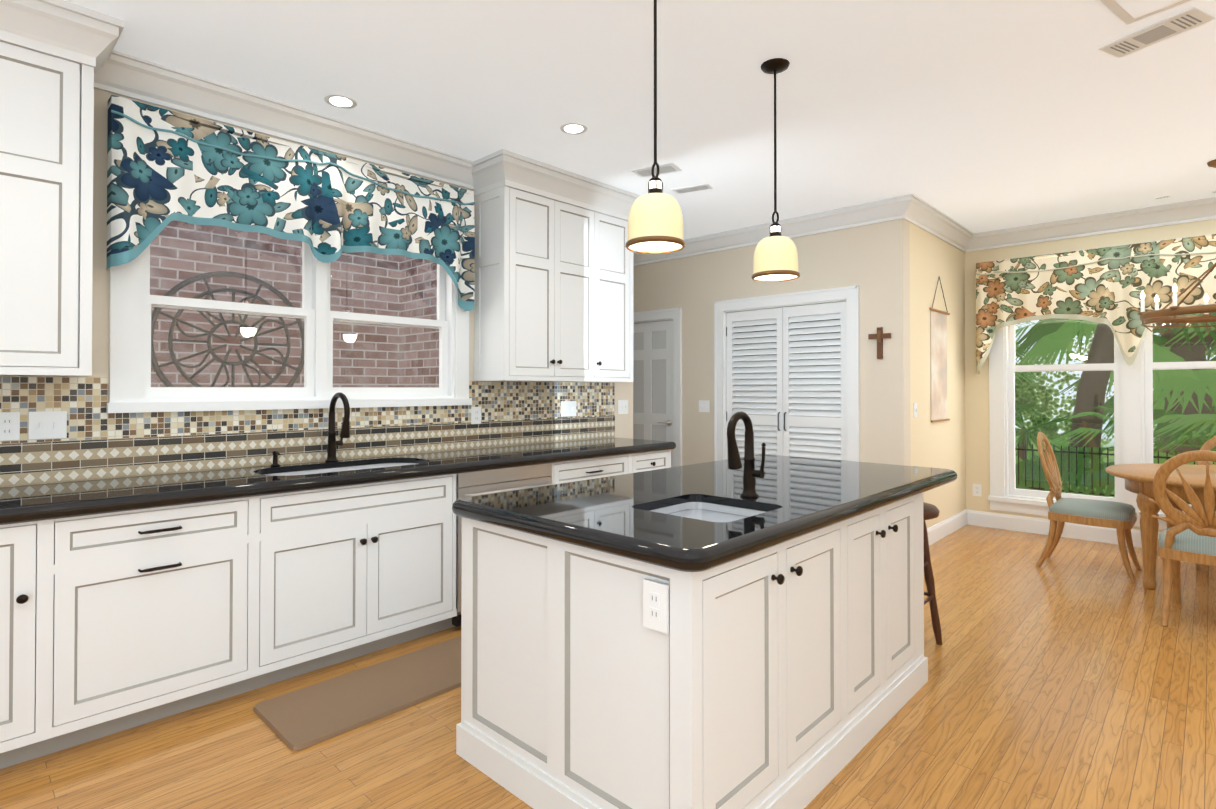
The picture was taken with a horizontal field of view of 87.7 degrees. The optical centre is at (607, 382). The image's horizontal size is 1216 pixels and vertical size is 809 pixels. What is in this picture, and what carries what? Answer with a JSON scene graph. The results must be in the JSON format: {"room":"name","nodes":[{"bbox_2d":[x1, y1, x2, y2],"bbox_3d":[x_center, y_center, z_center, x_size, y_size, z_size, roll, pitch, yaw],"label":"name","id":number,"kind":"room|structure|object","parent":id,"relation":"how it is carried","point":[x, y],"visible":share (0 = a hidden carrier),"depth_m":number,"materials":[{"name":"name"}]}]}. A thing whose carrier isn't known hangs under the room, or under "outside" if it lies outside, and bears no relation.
{"room":"kitchen","nodes":[
{"label":"kitchen","id":0,"kind":"room"},
{"bbox_2d":[150,220,438,387],"bbox_3d":[-3.221,-0.406,3.244,1.690,4.500,5.550,-1,-1,44],"label":"brick","id":1,"kind":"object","parent":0,"point":[357,333],"depth_m":5.11,"materials":[{"name":"brown brick"}]},
{"bbox_2d":[151,271,303,386],"bbox_3d":[-2.841,-0.301,4.794,0.035,1.080,1.080,-1,-1,44],"label":"wheel","id":2,"kind":"object","parent":1,"relation":"attached to","point":[178,364],"depth_m":4.75,"materials":[{"name":"brown wood"}]},
{"bbox_2d":[0,88,632,487],"bbox_3d":[-2.324,-0.055,2.834,0.150,2.790,7.200,-1,-1,44],"label":"wall","id":3,"kind":"structure","parent":0,"point":[100,330],"depth_m":2.81,"materials":[{"name":"beige paint"}]},
{"bbox_2d":[0,412,19,440],"bbox_3d":[-2.444,0.178,2.574,0.009,0.115,0.075,-1,-1,44],"label":"electrical outlet plate","id":4,"kind":"object","parent":3,"relation":"attached to","point":[9,421],"depth_m":2.58,"materials":[{"name":"white plastic"}]},
{"bbox_2d":[29,411,66,439],"bbox_3d":[-2.355,0.179,2.662,0.016,0.115,0.120,-1,-1,44],"label":"electrical outlet plate","id":5,"kind":"object","parent":3,"relation":"attached to","point":[47,424],"depth_m":2.66,"materials":[{"name":"white plastic"}]},
{"bbox_2d":[0,0,99,376],"bbox_3d":[-2.455,-0.740,2.352,0.326,1.421,0.803,-1,-1,44],"label":"upper cabinet","id":6,"kind":"object","parent":3,"relation":"attached to","point":[55,55],"depth_m":2.43,"materials":[{"name":"white wood"}]},
{"bbox_2d":[94,50,474,189],"bbox_3d":[-1.575,-1.369,3.445,0.108,0.150,2.300,-1,-1,44],"label":"crown molding","id":7,"kind":"structure","parent":3,"relation":"attached to","point":[129,76],"depth_m":3.26,"materials":[{"name":"white wood"}]},
{"bbox_2d":[106,220,471,412],"bbox_3d":[-1.619,-0.441,3.547,0.190,1.165,1.900,-1,-1,44],"label":"kitchen window","id":8,"kind":"structure","parent":3,"relation":"in","point":[133,301],"depth_m":3.40,"materials":[{"name":"white wood"}]},
{"bbox_2d":[107,95,474,310],"bbox_3d":[-1.522,-0.859,3.424,0.164,0.770,1.867,-1,-1,44],"label":"valance","id":9,"kind":"object","parent":8,"relation":"attached to","point":[165,167],"visible":1,"depth_m":3.18,"materials":[{"name":"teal fabric"}]},
{"bbox_2d":[0,376,614,486],"bbox_3d":[-1.865,0.204,3.195,0.012,0.450,5.560,-1,-1,44],"label":"backsplash","id":10,"kind":"structure","parent":3,"relation":"attached to","point":[98,442],"depth_m":3.24,"materials":[{"name":"tile"}]},
{"bbox_2d":[471,407,480,423],"bbox_3d":[-0.878,0.218,4.216,0.009,0.115,0.075,-1,-1,44],"label":"electrical outlet plate","id":11,"kind":"object","parent":3,"relation":"attached to","point":[475,411],"depth_m":4.21,"materials":[{"name":"white plastic"}]},
{"bbox_2d":[472,153,635,381],"bbox_3d":[-0.347,-0.720,4.562,0.326,1.421,1.236,-1,-1,44],"label":"upper cabinet","id":12,"kind":"object","parent":3,"relation":"attached to","point":[553,299],"depth_m":4.27,"materials":[{"name":"white wood"}]},
{"bbox_2d":[561,401,575,416],"bbox_3d":[-0.295,0.199,4.822,0.016,0.115,0.155,-1,-1,44],"label":"electrical outlet plate","id":13,"kind":"object","parent":3,"relation":"attached to","point":[568,408],"depth_m":4.82,"materials":[{"name":"white plastic"}]},
{"bbox_2d":[618,400,627,413],"bbox_3d":[0.131,0.203,5.286,0.016,0.115,0.120,-1,-1,44],"label":"electrical outlet plate","id":14,"kind":"object","parent":3,"relation":"attached to","point":[622,404],"depth_m":5.28,"materials":[{"name":"white plastic"}]},
{"bbox_2d":[0,525,1215,808],"bbox_3d":[0.488,1.358,2.074,8.350,0.050,10.300,-1,-1,44],"label":"floor","id":15,"kind":"structure","parent":0,"point":[1070,673],"depth_m":2.41,"materials":[{"name":"brown wood"}]},
{"bbox_2d":[0,520,59,768],"bbox_3d":[-2.356,0.897,2.220,0.619,0.875,0.564,-1,-1,44],"label":"base cabinet","id":16,"kind":"object","parent":15,"relation":"on","point":[29,553],"depth_m":2.18,"materials":[{"name":"white wood"}]},
{"bbox_2d":[60,496,267,749],"bbox_3d":[-1.947,0.901,2.649,0.619,0.875,0.709,-1,-1,44],"label":"base cabinet","id":17,"kind":"object","parent":15,"relation":"on","point":[132,602],"depth_m":2.45,"materials":[{"name":"white wood"}]},
{"bbox_2d":[0,437,675,527],"bbox_3d":[-1.629,0.456,2.968,0.656,0.058,5.560,-1,-1,44],"label":"countertop","id":18,"kind":"structure","parent":17,"relation":"on","point":[41,503],"depth_m":2.84,"materials":[{"name":"black stone"}]},
{"bbox_2d":[326,392,349,459],"bbox_3d":[-1.441,0.242,3.422,0.237,0.379,0.101,-1,-1,44],"label":"faucet","id":19,"kind":"object","parent":18,"relation":"on","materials":[{"name":"brown metal"}]},
{"bbox_2d":[253,636,460,750],"bbox_3d":[-0.924,1.332,2.833,0.460,0.015,1.090,-1,-1,44],"label":"mat","id":20,"kind":"object","parent":15,"relation":"on","point":[302,718],"visible":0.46,"depth_m":2.67,"materials":[{"name":"brown rubber"}]},
{"bbox_2d":[264,476,459,685],"bbox_3d":[-1.382,0.907,3.241,0.619,0.875,1.017,-1,-1,44],"label":"base cabinet","id":21,"kind":"object","parent":15,"relation":"on","point":[350,573],"depth_m":3.01,"materials":[{"name":"white wood"}]},
{"bbox_2d":[460,464,559,625],"bbox_3d":[-0.798,0.913,3.853,0.619,0.875,0.719,-1,-1,44],"label":"dishwasher","id":22,"kind":"object","parent":15,"relation":"on","point":[476,483],"depth_m":3.62,"materials":[{"name":"white"}]},
{"bbox_2d":[560,456,635,483],"bbox_3d":[-0.304,0.918,4.372,0.619,0.875,0.757,-1,-1,44],"label":"base cabinet","id":23,"kind":"object","parent":15,"relation":"on","point":[579,470],"depth_m":4.19,"materials":[{"name":"white wood"}]},
{"bbox_2d":[636,452,670,472],"bbox_3d":[0.094,0.922,4.788,0.619,0.875,0.482,-1,-1,44],"label":"base cabinet","id":24,"kind":"object","parent":15,"relation":"on","point":[650,460],"depth_m":4.61,"materials":[{"name":"white wood"}]},
{"bbox_2d":[456,495,927,808],"bbox_3d":[0.446,0.925,2.563,1.088,0.825,1.779,-1,-1,44],"label":"kitchen island","id":25,"kind":"object","parent":15,"relation":"on","point":[734,630],"depth_m":1.92,"materials":[{"name":"white wood"}]},
{"bbox_2d":[452,455,956,578],"bbox_3d":[0.576,0.453,2.703,1.110,0.058,2.220,-1,-1,44],"label":"island countertop","id":26,"kind":"structure","parent":25,"relation":"on","point":[686,521],"depth_m":2.19,"materials":[{"name":"black stone"}]},
{"bbox_2d":[720,411,767,498],"bbox_3d":[0.500,0.262,2.298,0.101,0.315,0.171,-1,-1,44],"label":"faucet","id":27,"kind":"object","parent":26,"relation":"on","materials":[{"name":"brown metal"}]},
{"bbox_2d":[923,502,941,644],"bbox_3d":[1.503,0.978,3.251,0.360,0.737,0.360,-1,-1,44],"label":"bar stool","id":28,"kind":"object","parent":15,"relation":"on","point":[931,511],"visible":0.21,"depth_m":3.24,"materials":[{"name":"brown wood"}]},
{"bbox_2d":[1036,432,1140,582],"bbox_3d":[3.498,0.868,4.624,0.583,0.992,0.520,-1,-1,44],"label":"chair","id":29,"kind":"object","parent":15,"relation":"on","point":[1120,517],"visible":0.98,"depth_m":4.57,"materials":[{"name":"brown wood"}]},
{"bbox_2d":[1105,464,1215,589],"bbox_3d":[4.051,0.975,4.097,1.304,0.754,1.304,-1,-1,44],"label":"dining table","id":30,"kind":"object","parent":15,"relation":"on","point":[1138,478],"visible":0.69,"depth_m":4.13,"materials":[{"name":"brown wood"}]},
{"bbox_2d":[1148,450,1215,626],"bbox_3d":[3.401,0.858,3.538,0.583,0.992,0.520,0,-1,-39],"label":"chair","id":31,"kind":"object","parent":15,"relation":"on","point":[1190,536],"visible":1,"depth_m":3.50,"materials":[{"name":"brown wood"}]},
{"bbox_2d":[1192,436,1215,569],"bbox_3d":[4.612,0.868,4.626,0.523,0.992,0.590,-1,-1,44],"label":"chair","id":32,"kind":"object","parent":15,"relation":"on","point":[1209,444],"visible":0.17,"depth_m":4.91,"materials":[{"name":"brown wood"}]},
{"bbox_2d":[65,0,1215,238],"bbox_3d":[0.488,-1.482,2.101,8.350,0.050,10.300,-1,-1,44],"label":"ceiling","id":33,"kind":"structure","parent":0,"point":[975,116],"depth_m":3.11,"materials":[{"name":"white paint"}]},
{"bbox_2d":[324,95,356,108],"bbox_3d":[-1.375,-1.444,3.255,0.155,0.003,0.155,0,-1,38],"label":"recessed light","id":34,"kind":"object","parent":33,"relation":"in","point":[350,103],"depth_m":3.25,"materials":[{"name":"white"}]},
{"bbox_2d":[560,123,586,134],"bbox_3d":[-0.195,-1.440,3.594,0.155,0.003,0.155,0,-1,38],"label":"recessed light","id":35,"kind":"object","parent":33,"relation":"in","point":[573,130],"depth_m":3.59,"materials":[{"name":"white"}]},
{"bbox_2d":[625,0,685,253],"bbox_3d":[0.169,-0.967,2.262,0.214,0.974,0.214,-1,-1,44],"label":"pendant light","id":36,"kind":"object","parent":33,"relation":"hanging from","point":[655,221],"visible":1,"depth_m":2.19,"materials":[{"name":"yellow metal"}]},
{"bbox_2d":[631,163,681,177],"bbox_3d":[0.325,-1.429,4.243,0.328,0.014,0.234,-1,-1,44],"label":"ceiling vent","id":37,"kind":"object","parent":33,"relation":"in","point":[669,167],"depth_m":4.26,"materials":[{"name":"white metal"}]},
{"bbox_2d":[671,183,712,193],"bbox_3d":[0.618,-1.426,4.634,0.301,0.014,0.188,-1,-1,44],"label":"ceiling vent","id":38,"kind":"object","parent":33,"relation":"in","point":[701,187],"depth_m":4.66,"materials":[{"name":"white metal"}]},
{"bbox_2d":[752,58,799,281],"bbox_3d":[0.763,-0.961,2.884,0.214,0.974,0.214,-1,-1,44],"label":"pendant light","id":39,"kind":"object","parent":33,"relation":"hanging from","point":[775,259],"visible":1,"depth_m":2.83,"materials":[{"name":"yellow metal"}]},
{"bbox_2d":[1099,0,1191,24],"bbox_3d":[2.039,-1.447,2.398,0.251,0.014,0.278,-1,-1,44],"label":"ceiling light","id":40,"kind":"object","parent":33,"relation":"in","point":[1127,12],"depth_m":2.43,"materials":[{"name":"white"}]},
{"bbox_2d":[1098,6,1215,57],"bbox_3d":[2.252,-1.445,2.608,0.364,0.014,0.286,-1,-1,44],"label":"ceiling vent","id":41,"kind":"object","parent":33,"relation":"in","point":[1193,17],"depth_m":2.61,"materials":[{"name":"white metal"}]},
{"bbox_2d":[1138,159,1215,333],"bbox_3d":[3.973,-0.891,4.091,0.840,1.093,0.837,-1,-1,44],"label":"chandelier","id":42,"kind":"object","parent":33,"relation":"hanging from","point":[1164,315],"visible":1,"depth_m":4.14,"materials":[{"name":"brown wood"}]},
{"bbox_2d":[633,218,910,465],"bbox_3d":[1.073,-0.023,6.193,3.530,2.790,0.150,-1,-1,44],"label":"wall","id":43,"kind":"structure","parent":0,"point":[872,261],"depth_m":5.32,"materials":[{"name":"beige paint"}]},
{"bbox_2d":[633,320,672,466],"bbox_3d":[0.413,0.361,6.737,0.730,2.008,0.098,-1,-1,44],"label":"door","id":44,"kind":"structure","parent":43,"relation":"in","point":[652,380],"depth_m":6.70,"materials":[{"name":"white wood"}]},
{"bbox_2d":[699,400,708,411],"bbox_3d":[0.940,0.232,6.203,0.120,0.115,0.016,-1,-1,44],"label":"electrical outlet plate","id":45,"kind":"object","parent":43,"relation":"attached to","point":[703,404],"depth_m":6.20,"materials":[{"name":"white plastic"}]},
{"bbox_2d":[633,193,921,265],"bbox_3d":[1.077,-1.345,6.023,3.488,0.150,0.108,-1,-1,44],"label":"crown molding","id":46,"kind":"structure","parent":43,"relation":"attached to","point":[908,207],"depth_m":5.41,"materials":[{"name":"white wood"}]},
{"bbox_2d":[726,301,846,460],"bbox_3d":[1.561,0.341,5.650,1.192,2.028,0.065,-1,-1,44],"label":"louvered door","id":47,"kind":"structure","parent":43,"relation":"in","point":[764,391],"depth_m":5.61,"materials":[{"name":"white wood"}]},
{"bbox_2d":[868,327,890,358],"bbox_3d":[2.161,-0.314,5.032,0.170,0.250,0.028,-1,-1,44],"label":"cross","id":48,"kind":"object","parent":43,"relation":"attached to","point":[880,336],"visible":0.91,"depth_m":5.02,"materials":[{"name":"brown wood"}]},
{"bbox_2d":[734,319,840,417],"bbox_3d":[1.176,0.272,6.211,2.850,2.200,0.018,-1,-1,44],"label":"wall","id":49,"kind":"structure","parent":0,"point":[793,353],"depth_m":5.68,"materials":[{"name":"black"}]},
{"bbox_2d":[909,222,965,527],"bbox_3d":[2.934,-0.028,5.696,0.150,2.790,1.700,-1,-1,44],"label":"wall","id":50,"kind":"structure","parent":0,"point":[940,444],"depth_m":5.54,"materials":[{"name":"beige paint"}]},
{"bbox_2d":[913,403,916,416],"bbox_3d":[2.484,0.222,5.101,0.016,0.115,0.075,-1,-1,44],"label":"electrical outlet plate","id":51,"kind":"object","parent":50,"relation":"attached to","point":[914,404],"depth_m":5.09,"materials":[{"name":"white plastic"}]},
{"bbox_2d":[929,276,949,421],"bbox_3d":[2.912,-0.299,5.547,0.023,1.277,0.510,-1,-1,44],"label":"scroll","id":52,"kind":"object","parent":50,"relation":"attached to","point":[938,335],"visible":0.98,"depth_m":5.54,"materials":[{"name":"beige fabric"}]},
{"bbox_2d":[910,200,973,251],"bbox_3d":[2.883,-1.350,5.467,0.108,0.150,1.560,-1,-1,44],"label":"crown molding","id":53,"kind":"structure","parent":50,"relation":"attached to","point":[933,221],"depth_m":5.52,"materials":[{"name":"white wood"}]},
{"bbox_2d":[964,219,1215,532],"bbox_3d":[5.268,-0.039,4.542,4.820,2.790,0.150,-1,-1,44],"label":"wall","id":54,"kind":"structure","parent":0,"point":[977,447],"depth_m":6.03,"materials":[{"name":"beige paint"}]},
{"bbox_2d":[973,484,981,496],"bbox_3d":[3.541,1.031,6.069,0.075,0.115,0.008,-1,-1,44],"label":"electrical outlet plate","id":55,"kind":"object","parent":54,"relation":"attached to","point":[977,488],"depth_m":6.06,"materials":[{"name":"white plastic"}]},
{"bbox_2d":[966,197,1215,251],"bbox_3d":[5.077,-1.359,4.557,4.540,0.150,0.108,-1,-1,44],"label":"crown molding","id":56,"kind":"structure","parent":54,"relation":"attached to","point":[1205,208],"depth_m":5.39,"materials":[{"name":"white wood"}]},
{"bbox_2d":[988,234,1215,529],"bbox_3d":[4.771,0.015,4.984,3.090,2.350,0.195,-1,-1,44],"label":"window","id":57,"kind":"structure","parent":54,"relation":"in","point":[1133,391],"depth_m":5.55,"materials":[{"name":"white wood"}]},
{"bbox_2d":[975,234,1215,373],"bbox_3d":[4.662,-0.616,4.869,3.247,1.050,0.176,-1,-1,44],"label":"valance","id":58,"kind":"object","parent":57,"relation":"attached to","point":[1107,285],"visible":1,"depth_m":5.33,"materials":[{"name":"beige fabric"}]},
{"bbox_3d":[3.403,-0.089,-0.796,0.150,2.790,10.150,-1,-1,44],"label":"wall","id":59,"kind":"structure","parent":0,"visible":0},
{"bbox_2d":[927,510,967,544],"bbox_3d":[2.872,1.295,5.497,0.016,0.140,1.676,-1,-1,44],"label":"baseboard","id":60,"kind":"structure","parent":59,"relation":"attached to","point":[942,529],"depth_m":5.66,"materials":[{"name":"white wood"}]},
{"bbox_2d":[968,510,1159,547],"bbox_3d":[5.145,1.286,4.531,4.640,0.140,0.016,-1,-1,44],"label":"baseboard","id":61,"kind":"structure","parent":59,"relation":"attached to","point":[977,518],"depth_m":5.70,"materials":[{"name":"white wood"}]},
{"label":"outside","id":62,"kind":"structure","parent":0,"visible":0},
{"bbox_2d":[1015,320,1215,493],"bbox_3d":[13.446,-4.087,10.606,40.000,17.000,19.840,-1,-1,44],"label":"garden","id":63,"kind":"object","parent":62,"point":[1063,428],"depth_m":22.15,"materials":[{"name":"green plant"}]},
{"bbox_2d":[1015,396,1043,461],"bbox_3d":[9.412,1.812,17.178,4.797,3.555,4.780,-1,-1,44],"label":"bush","id":64,"kind":"object","parent":63,"relation":"on","point":[1016,437],"depth_m":15.67,"materials":[{"name":"green plant"}]},
{"bbox_2d":[1015,321,1049,424],"bbox_3d":[10.011,0.027,19.376,6.319,4.951,6.518,-1,-1,44],"label":"palm tree","id":65,"kind":"object","parent":63,"relation":"on","point":[1024,373],"depth_m":17.72,"materials":[{"name":"green plant"}]},
{"bbox_2d":[1015,403,1113,496],"bbox_3d":[9.991,1.856,15.420,4.575,3.392,4.629,-1,-1,44],"label":"bush","id":66,"kind":"object","parent":63,"relation":"on","point":[1026,441],"depth_m":14.35,"materials":[{"name":"green plant"}]},
{"bbox_2d":[1015,443,1213,502],"bbox_3d":[13.115,1.860,10.203,28.000,1.100,0.024,-1,-1,44],"label":"fence","id":67,"kind":"object","parent":63,"relation":"on","point":[1092,453],"depth_m":13.30,"materials":[{"name":"black metal"}]},
{"bbox_2d":[1015,312,1215,480],"bbox_3d":[12.103,-0.644,15.122,6.648,6.269,6.615,-1,-1,44],"label":"palm tree","id":68,"kind":"object","parent":63,"relation":"on","point":[1062,339],"depth_m":15.40,"materials":[{"name":"green plant"}]},
{"bbox_2d":[1036,409,1215,497],"bbox_3d":[12.230,2.090,13.970,4.945,3.441,5.586,-1,-1,44],"label":"bush","id":69,"kind":"object","parent":63,"relation":"on","point":[1107,491],"depth_m":13.41,"materials":[{"name":"green plant"}]},
{"bbox_2d":[1052,325,1215,444],"bbox_3d":[15.619,0.305,16.355,7.076,4.332,6.510,-1,-1,44],"label":"palm tree","id":70,"kind":"object","parent":63,"relation":"on","point":[1166,391],"depth_m":15.06,"materials":[{"name":"green plant"}]},
{"bbox_2d":[1153,406,1215,504],"bbox_3d":[12.739,1.710,12.313,4.550,3.174,4.706,-1,-1,44],"label":"bush","id":71,"kind":"object","parent":63,"relation":"on","point":[1207,420],"depth_m":12.15,"materials":[{"name":"green plant"}]},
{"bbox_2d":[1155,323,1215,454],"bbox_3d":[14.412,-0.797,15.715,6.784,6.595,1.169,-1,-1,44],"label":"palm tree","id":72,"kind":"object","parent":63,"relation":"on","point":[1208,339],"depth_m":15.43,"materials":[{"name":"green plant"}]},
{"bbox_2d":[1160,323,1215,410],"bbox_3d":[15.081,-0.525,13.376,7.091,5.946,7.441,-1,-1,44],"label":"palm tree","id":73,"kind":"object","parent":63,"relation":"on","point":[1193,335],"depth_m":13.45,"materials":[{"name":"green plant"}]}
]}

